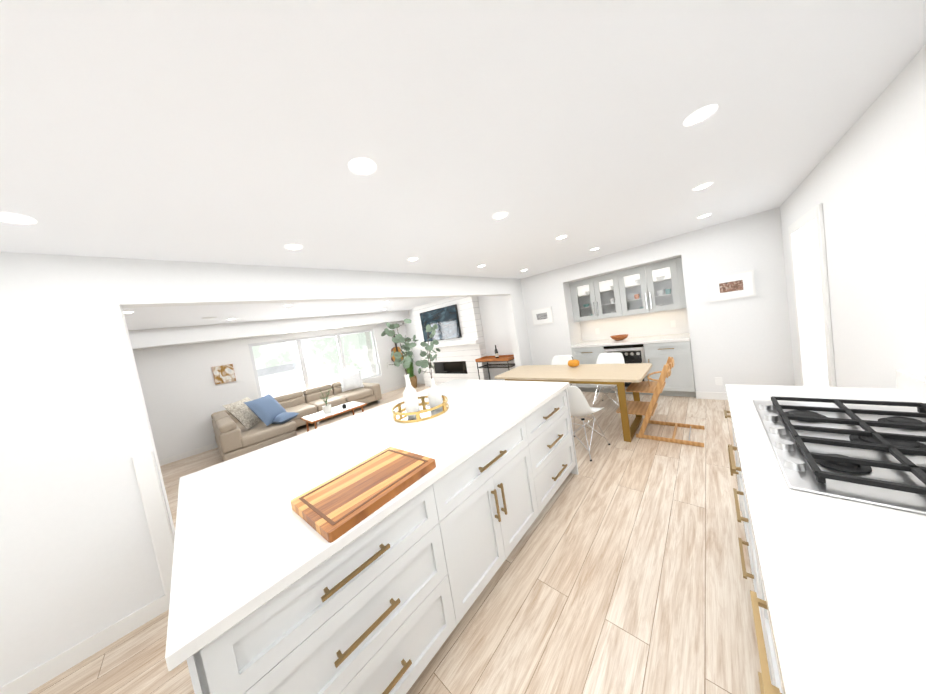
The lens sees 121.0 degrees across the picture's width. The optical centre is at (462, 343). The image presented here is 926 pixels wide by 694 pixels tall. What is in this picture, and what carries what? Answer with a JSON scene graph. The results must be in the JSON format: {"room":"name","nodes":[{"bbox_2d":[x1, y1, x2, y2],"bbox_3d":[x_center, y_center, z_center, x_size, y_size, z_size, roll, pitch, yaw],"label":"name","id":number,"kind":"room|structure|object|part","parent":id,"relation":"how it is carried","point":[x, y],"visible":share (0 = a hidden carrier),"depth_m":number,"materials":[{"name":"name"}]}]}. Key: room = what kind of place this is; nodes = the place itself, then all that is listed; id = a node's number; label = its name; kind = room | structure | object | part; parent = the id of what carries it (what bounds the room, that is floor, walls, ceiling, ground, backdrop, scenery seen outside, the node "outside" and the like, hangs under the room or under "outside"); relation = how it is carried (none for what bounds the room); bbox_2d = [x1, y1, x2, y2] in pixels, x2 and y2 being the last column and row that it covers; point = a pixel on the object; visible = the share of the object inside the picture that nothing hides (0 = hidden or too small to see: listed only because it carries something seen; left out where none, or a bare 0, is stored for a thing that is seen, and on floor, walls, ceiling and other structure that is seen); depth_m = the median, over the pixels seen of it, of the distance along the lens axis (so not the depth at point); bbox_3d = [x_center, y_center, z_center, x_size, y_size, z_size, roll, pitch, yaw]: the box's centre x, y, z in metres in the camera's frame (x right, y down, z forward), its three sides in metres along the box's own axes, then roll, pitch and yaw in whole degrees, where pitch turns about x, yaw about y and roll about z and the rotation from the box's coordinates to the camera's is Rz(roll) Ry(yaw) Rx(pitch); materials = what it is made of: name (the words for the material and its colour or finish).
{"room":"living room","nodes":[
{"label":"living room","id":0,"kind":"room"},
{"bbox_2d":[0,252,174,686],"bbox_3d":[-2.876,0.778,1.154,0.140,2.430,1.950,-6,5,43],"label":"wall","id":1,"kind":"structure","parent":0,"point":[78,562],"depth_m":1.58,"materials":[{"name":"paint"}]},
{"bbox_2d":[0,593,169,693],"bbox_3d":[-2.633,1.917,1.175,0.014,0.105,1.964,-6,5,43],"label":"baseboard","id":2,"kind":"structure","parent":1,"relation":"attached to","point":[43,673],"depth_m":1.56,"materials":[{"name":"paint"}]},
{"bbox_2d":[132,451,173,594],"bbox_3d":[-2.099,1.236,1.805,0.022,0.995,0.090,-6,5,43],"label":"trim","id":3,"kind":"structure","parent":1,"relation":"attached to","point":[147,477],"depth_m":1.79,"materials":[{"name":"paint"}]},
{"bbox_2d":[133,321,406,459],"bbox_3d":[-4.323,0.709,6.166,0.150,2.430,7.280,-6,5,43],"label":"wall","id":4,"kind":"structure","parent":0,"point":[181,390],"depth_m":5.12,"materials":[{"name":"paint"}]},
{"bbox_2d":[212,364,235,384],"bbox_3d":[-4.929,0.633,5.402,0.032,0.360,0.320,-6,5,43],"label":"painting","id":5,"kind":"object","parent":4,"relation":"attached to","point":[224,374],"visible":0.93,"depth_m":5.39,"materials":[{"name":"brown wood"}]},
{"bbox_2d":[159,383,405,465],"bbox_3d":[-4.081,1.849,6.179,0.014,0.105,7.280,-6,5,43],"label":"baseboard","id":6,"kind":"structure","parent":4,"relation":"attached to","point":[165,461],"depth_m":5.03,"materials":[{"name":"paint"}]},
{"bbox_2d":[248,329,381,397],"bbox_3d":[-3.627,0.503,6.892,0.110,1.440,2.990,-6,5,43],"label":"living room window","id":7,"kind":"structure","parent":4,"relation":"in","point":[302,361],"depth_m":6.62,"materials":[{"name":"glass"}]},
{"bbox_2d":[391,330,402,361],"bbox_3d":[-2.143,0.096,8.307,0.113,1.030,0.396,-6,5,43],"label":"guitar","id":8,"kind":"object","parent":4,"relation":"attached to","point":[395,349],"visible":0.42,"depth_m":8.25,"materials":[{"name":"brown wood"}]},
{"bbox_2d":[108,257,510,307],"bbox_3d":[-0.751,-0.778,3.557,0.140,0.315,4.860,-6,5,43],"label":"header beam","id":9,"kind":"structure","parent":0,"point":[149,283],"depth_m":2.35,"materials":[{"name":"paint"}]},
{"bbox_2d":[28,384,760,693],"bbox_3d":[-0.956,1.585,3.646,8.350,0.060,8.200,-6,5,43],"label":"floor","id":10,"kind":"structure","parent":0,"point":[619,571],"depth_m":1.51,"materials":[{"name":"brown wood"}]},
{"bbox_2d":[211,371,381,461],"bbox_3d":[-3.256,1.321,5.716,1.860,0.940,3.160,-6,5,43],"label":"sofa","id":11,"kind":"object","parent":10,"relation":"on","point":[246,425],"visible":0.98,"depth_m":4.68,"materials":[{"name":"beige fabric"}]},
{"bbox_2d":[168,387,578,693],"bbox_3d":[-0.252,1.093,2.054,1.333,0.878,2.569,-6,5,43],"label":"kitchen island","id":12,"kind":"object","parent":10,"relation":"on","point":[369,617],"depth_m":1.13,"materials":[{"name":"wood"}]},
{"bbox_2d":[165,379,568,666],"bbox_3d":[-0.417,0.648,2.121,1.575,0.042,2.600,-6,5,43],"label":"island countertop","id":13,"kind":"structure","parent":12,"relation":"on","point":[239,539],"depth_m":1.33,"materials":[{"name":"white stone"}]},
{"bbox_2d":[290,447,435,542],"bbox_3d":[-0.454,0.665,1.254,0.395,0.038,0.540,-6,4,39],"label":"cutting board","id":14,"kind":"object","parent":13,"relation":"on","point":[333,509],"visible":1,"depth_m":1.17,"materials":[{"name":"brown wood"}]},
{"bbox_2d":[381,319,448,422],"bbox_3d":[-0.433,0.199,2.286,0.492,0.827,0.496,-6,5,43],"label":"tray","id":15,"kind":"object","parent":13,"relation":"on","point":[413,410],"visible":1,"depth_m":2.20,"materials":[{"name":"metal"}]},
{"bbox_2d":[402,349,416,387],"bbox_3d":[-1.696,0.765,8.122,0.678,1.260,0.609,-6,5,43],"label":"grass plant","id":16,"kind":"object","parent":10,"relation":"on","point":[412,376],"visible":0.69,"depth_m":8.01,"materials":[{"name":"green plant"}]},
{"bbox_2d":[412,296,489,386],"bbox_3d":[-0.452,0.030,7.203,2.440,2.428,0.358,-6,5,43],"label":"fireplace","id":17,"kind":"object","parent":10,"relation":"on","point":[456,357],"visible":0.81,"depth_m":6.80,"materials":[{"name":"white paint"}]},
{"bbox_2d":[420,304,461,341],"bbox_3d":[-0.648,-0.516,7.159,1.480,0.850,0.058,-6,5,43],"label":"tv","id":18,"kind":"object","parent":17,"relation":"attached to","point":[445,320],"visible":0.94,"depth_m":7.02,"materials":[{"name":"black glass"}]},
{"bbox_2d":[475,345,514,379],"bbox_3d":[0.800,0.576,6.016,0.910,1.096,0.420,-6,5,43],"label":"bar cart","id":19,"kind":"object","parent":10,"relation":"on","point":[497,357],"visible":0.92,"depth_m":5.95,"materials":[{"name":"brown wood"}]},
{"bbox_2d":[494,345,499,359],"bbox_3d":[0.761,0.194,5.973,0.081,0.325,0.080,-6,5,43],"label":"bottle","id":20,"kind":"object","parent":19,"relation":"on","point":[496,351],"depth_m":5.95,"materials":[{"name":"black glass"}]},
{"bbox_2d":[551,355,573,384],"bbox_3d":[1.737,0.655,4.610,0.484,0.817,0.531,-6,4,39],"label":"chair","id":21,"kind":"object","parent":10,"relation":"on","point":[561,360],"visible":0.15,"depth_m":4.79,"materials":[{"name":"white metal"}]},
{"bbox_2d":[495,363,651,441],"bbox_3d":[1.537,0.766,3.803,1.960,0.752,0.870,-6,5,43],"label":"dining table","id":22,"kind":"object","parent":10,"relation":"on","point":[619,375],"visible":0.85,"depth_m":3.41,"materials":[{"name":"brown wood"}]},
{"bbox_2d":[568,357,578,366],"bbox_3d":[1.651,0.269,3.918,0.168,0.155,0.160,-6,5,43],"label":"pumpkin","id":23,"kind":"object","parent":22,"relation":"on","point":[573,363],"visible":1,"depth_m":3.87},
{"bbox_2d":[567,386,609,460],"bbox_3d":[1.316,0.818,3.018,0.531,0.817,0.484,-12,4,-38],"label":"chair","id":24,"kind":"object","parent":10,"relation":"on","point":[579,406],"visible":0.54,"depth_m":2.80,"materials":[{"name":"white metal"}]},
{"bbox_3d":[1.284,0.622,3.006,0.531,0.421,0.484,-12,4,-38],"label":"seat","id":25,"kind":"part","parent":24,"relation":"part of","materials":[{"name":"plastic"}]},
{"bbox_2d":[590,352,628,405],"bbox_3d":[2.301,0.593,4.141,0.531,0.817,0.484,-12,5,-42],"label":"chair","id":26,"kind":"object","parent":10,"relation":"on","point":[611,358],"visible":0.38,"depth_m":4.23,"materials":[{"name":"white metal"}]},
{"bbox_3d":[2.270,0.398,4.130,0.531,0.421,0.484,-12,5,-42],"label":"seat","id":27,"kind":"part","parent":26,"relation":"part of","materials":[{"name":"plastic"}]},
{"bbox_2d":[569,257,695,396],"bbox_3d":[2.890,-0.209,4.669,1.744,2.147,0.694,-6,5,43],"label":"kitchen cabinet","id":28,"kind":"object","parent":10,"relation":"on","point":[655,287],"visible":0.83,"depth_m":4.47,"materials":[{"name":"grey paint"}]},
{"bbox_2d":[610,334,628,340],"bbox_3d":[2.872,-0.102,4.805,0.300,0.085,0.240,-6,5,43],"label":"bowl","id":29,"kind":"object","parent":28,"relation":"on","point":[623,337],"depth_m":4.75,"materials":[{"name":"brown wood"}]},
{"bbox_2d":[616,357,704,446],"bbox_3d":[2.283,0.631,3.099,0.784,0.867,0.485,-6,5,43],"label":"chair","id":30,"kind":"object","parent":10,"relation":"on","point":[655,387],"visible":0.96,"depth_m":3.04,"materials":[{"name":"brown wood"}]},
{"bbox_2d":[724,370,925,693],"bbox_3d":[0.547,1.020,-0.067,0.683,1.020,4.707,-6,5,43],"label":"kitchen counter","id":31,"kind":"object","parent":10,"relation":"on","point":[831,491],"depth_m":0.71,"materials":[{"name":"stone"}]},
{"bbox_2d":[753,396,925,573],"bbox_3d":[1.542,0.358,0.992,0.520,0.046,0.910,-6,5,43],"label":"cooktop","id":32,"kind":"object","parent":31,"relation":"in","point":[868,456],"depth_m":0.94,"materials":[{"name":"silver metal"}]},
{"bbox_3d":[-1.828,1.635,4.536,1.740,0.012,2.700,-6,5,43],"label":"rug","id":33,"kind":"object","parent":10,"relation":"on","visible":0},
{"bbox_2d":[300,388,366,431],"bbox_3d":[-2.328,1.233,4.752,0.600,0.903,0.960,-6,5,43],"label":"coffee table","id":34,"kind":"object","parent":33,"relation":"on","point":[328,411],"visible":0.92,"depth_m":4.62,"materials":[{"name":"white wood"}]},
{"bbox_2d":[317,388,346,413],"bbox_3d":[-2.363,1.001,4.705,0.254,0.430,0.395,-6,5,43],"label":"plant","id":35,"kind":"object","parent":34,"relation":"on","point":[327,409],"depth_m":4.64,"materials":[{"name":"green plant"}]},
{"bbox_2d":[0,0,925,329],"bbox_3d":[-1.349,-0.879,3.499,8.350,0.080,8.200,-6,5,43],"label":"ceiling","id":36,"kind":"structure","parent":0,"point":[244,132],"depth_m":1.07,"materials":[{"name":"white paint"}]},
{"bbox_2d":[0,212,36,224],"bbox_3d":[-2.097,-0.579,1.218,0.123,0.005,0.123,-7,4,34],"label":"recessed light","id":37,"kind":"object","parent":36,"relation":"in","point":[4,217],"depth_m":1.23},
{"bbox_2d":[128,310,408,349],"bbox_3d":[-4.321,-0.356,5.942,0.320,0.305,7.280,-6,5,43],"label":"ceiling beam","id":38,"kind":"structure","parent":36,"relation":"attached to","point":[152,338],"depth_m":5.50,"materials":[{"name":"paint"}]},
{"bbox_2d":[285,244,302,249],"bbox_3d":[-1.323,-0.753,2.050,0.123,0.005,0.123,-6,4,37],"label":"recessed light","id":39,"kind":"object","parent":36,"relation":"in","point":[290,246],"depth_m":2.05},
{"bbox_2d":[349,158,375,174],"bbox_3d":[-0.478,-0.840,1.246,0.123,0.005,0.123,-9,3,4],"label":"recessed light","id":40,"kind":"object","parent":36,"relation":"in","point":[362,166],"depth_m":1.24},
{"bbox_2d":[407,257,418,260],"bbox_3d":[-0.549,-0.926,2.883,0.123,0.005,0.123,-7,4,34],"label":"recessed light","id":41,"kind":"object","parent":36,"relation":"in","point":[413,258],"depth_m":2.88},
{"bbox_2d":[493,212,507,218],"bbox_3d":[0.296,-1.013,2.079,0.123,0.005,0.123,-7,4,34],"label":"recessed light","id":42,"kind":"object","parent":36,"relation":"in","point":[500,215],"depth_m":2.07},
{"bbox_2d":[684,105,717,125],"bbox_3d":[1.149,-1.101,1.268,0.123,0.005,0.123,-7,4,34],"label":"recessed light","id":43,"kind":"object","parent":36,"relation":"in","point":[702,114],"depth_m":1.26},
{"bbox_2d":[693,182,712,190],"bbox_3d":[1.963,-1.283,2.144,0.123,0.005,0.123,-7,4,34],"label":"recessed light","id":44,"kind":"object","parent":36,"relation":"in","point":[705,185],"depth_m":2.14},
{"bbox_2d":[505,278,532,366],"bbox_3d":[1.210,-0.137,5.549,0.140,2.430,0.470,-6,5,43],"label":"wall","id":45,"kind":"structure","parent":0,"point":[518,327],"depth_m":5.42,"materials":[{"name":"paint"}]},
{"bbox_2d":[566,283,581,344],"bbox_3d":[2.313,-0.186,5.369,0.050,2.200,0.470,-6,5,43],"label":"wall","id":46,"kind":"structure","parent":0,"point":[576,333],"depth_m":5.25,"materials":[{"name":"paint"}]},
{"bbox_2d":[404,207,794,392],"bbox_3d":[1.086,-0.150,6.090,8.200,2.430,0.150,-6,5,43],"label":"wall","id":47,"kind":"structure","parent":0,"point":[744,341],"depth_m":3.68,"materials":[{"name":"paint"}]},
{"bbox_2d":[531,306,553,325],"bbox_3d":[1.626,-0.556,5.377,0.440,0.335,0.028,-6,5,43],"label":"picture","id":48,"kind":"object","parent":47,"relation":"attached to","point":[541,316],"visible":0.95,"depth_m":5.36,"materials":[{"name":"paint"}]},
{"bbox_2d":[696,391,727,399],"bbox_3d":[3.837,0.739,3.604,0.940,0.105,0.014,-6,5,43],"label":"baseboard","id":49,"kind":"structure","parent":47,"relation":"attached to","point":[713,395],"depth_m":3.80,"materials":[{"name":"paint"}]},
{"bbox_2d":[715,377,722,384],"bbox_3d":[3.653,0.542,3.738,0.070,0.115,0.006,-6,5,43],"label":"outlet","id":50,"kind":"object","parent":47,"relation":"attached to","point":[718,380],"visible":1,"depth_m":3.73,"materials":[{"name":"white plastic"}]},
{"bbox_2d":[708,270,755,301],"bbox_3d":[3.591,-0.760,3.508,0.430,0.340,0.028,-6,5,43],"label":"picture","id":51,"kind":"object","parent":47,"relation":"attached to","point":[732,286],"visible":0.95,"depth_m":3.49,"materials":[{"name":"paint"}]},
{"bbox_2d":[566,256,680,282],"bbox_3d":[2.795,-1.312,4.687,1.750,0.050,0.470,-6,5,43],"label":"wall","id":52,"kind":"structure","parent":0,"point":[625,269],"depth_m":4.50,"materials":[{"name":"paint"}]},
{"bbox_2d":[580,308,688,340],"bbox_3d":[3.155,-0.296,4.957,1.850,2.200,0.100,-6,5,43],"label":"wall","id":53,"kind":"structure","parent":0,"point":[648,324],"depth_m":4.81,"materials":[{"name":"tile"}]},
{"bbox_2d":[780,44,925,387],"bbox_3d":[1.602,0.101,0.531,0.150,2.430,7.580,-6,5,43],"label":"wall","id":54,"kind":"structure","parent":0,"point":[864,181],"depth_m":1.47,"materials":[{"name":"paint"}]},
{"bbox_2d":[788,203,835,386],"bbox_3d":[3.338,-0.138,2.506,0.022,2.120,1.050,-6,5,43],"label":"door frame","id":55,"kind":"structure","parent":54,"relation":"attached to","point":[811,291],"depth_m":2.42,"materials":[{"name":"paint"}]},
{"label":"outside","id":56,"kind":"structure","parent":0,"visible":0},
{"bbox_2d":[252,332,377,397],"bbox_3d":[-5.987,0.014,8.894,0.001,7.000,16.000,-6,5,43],"label":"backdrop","id":57,"kind":"structure","parent":56,"point":[308,349],"depth_m":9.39,"materials":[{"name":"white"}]}
]}

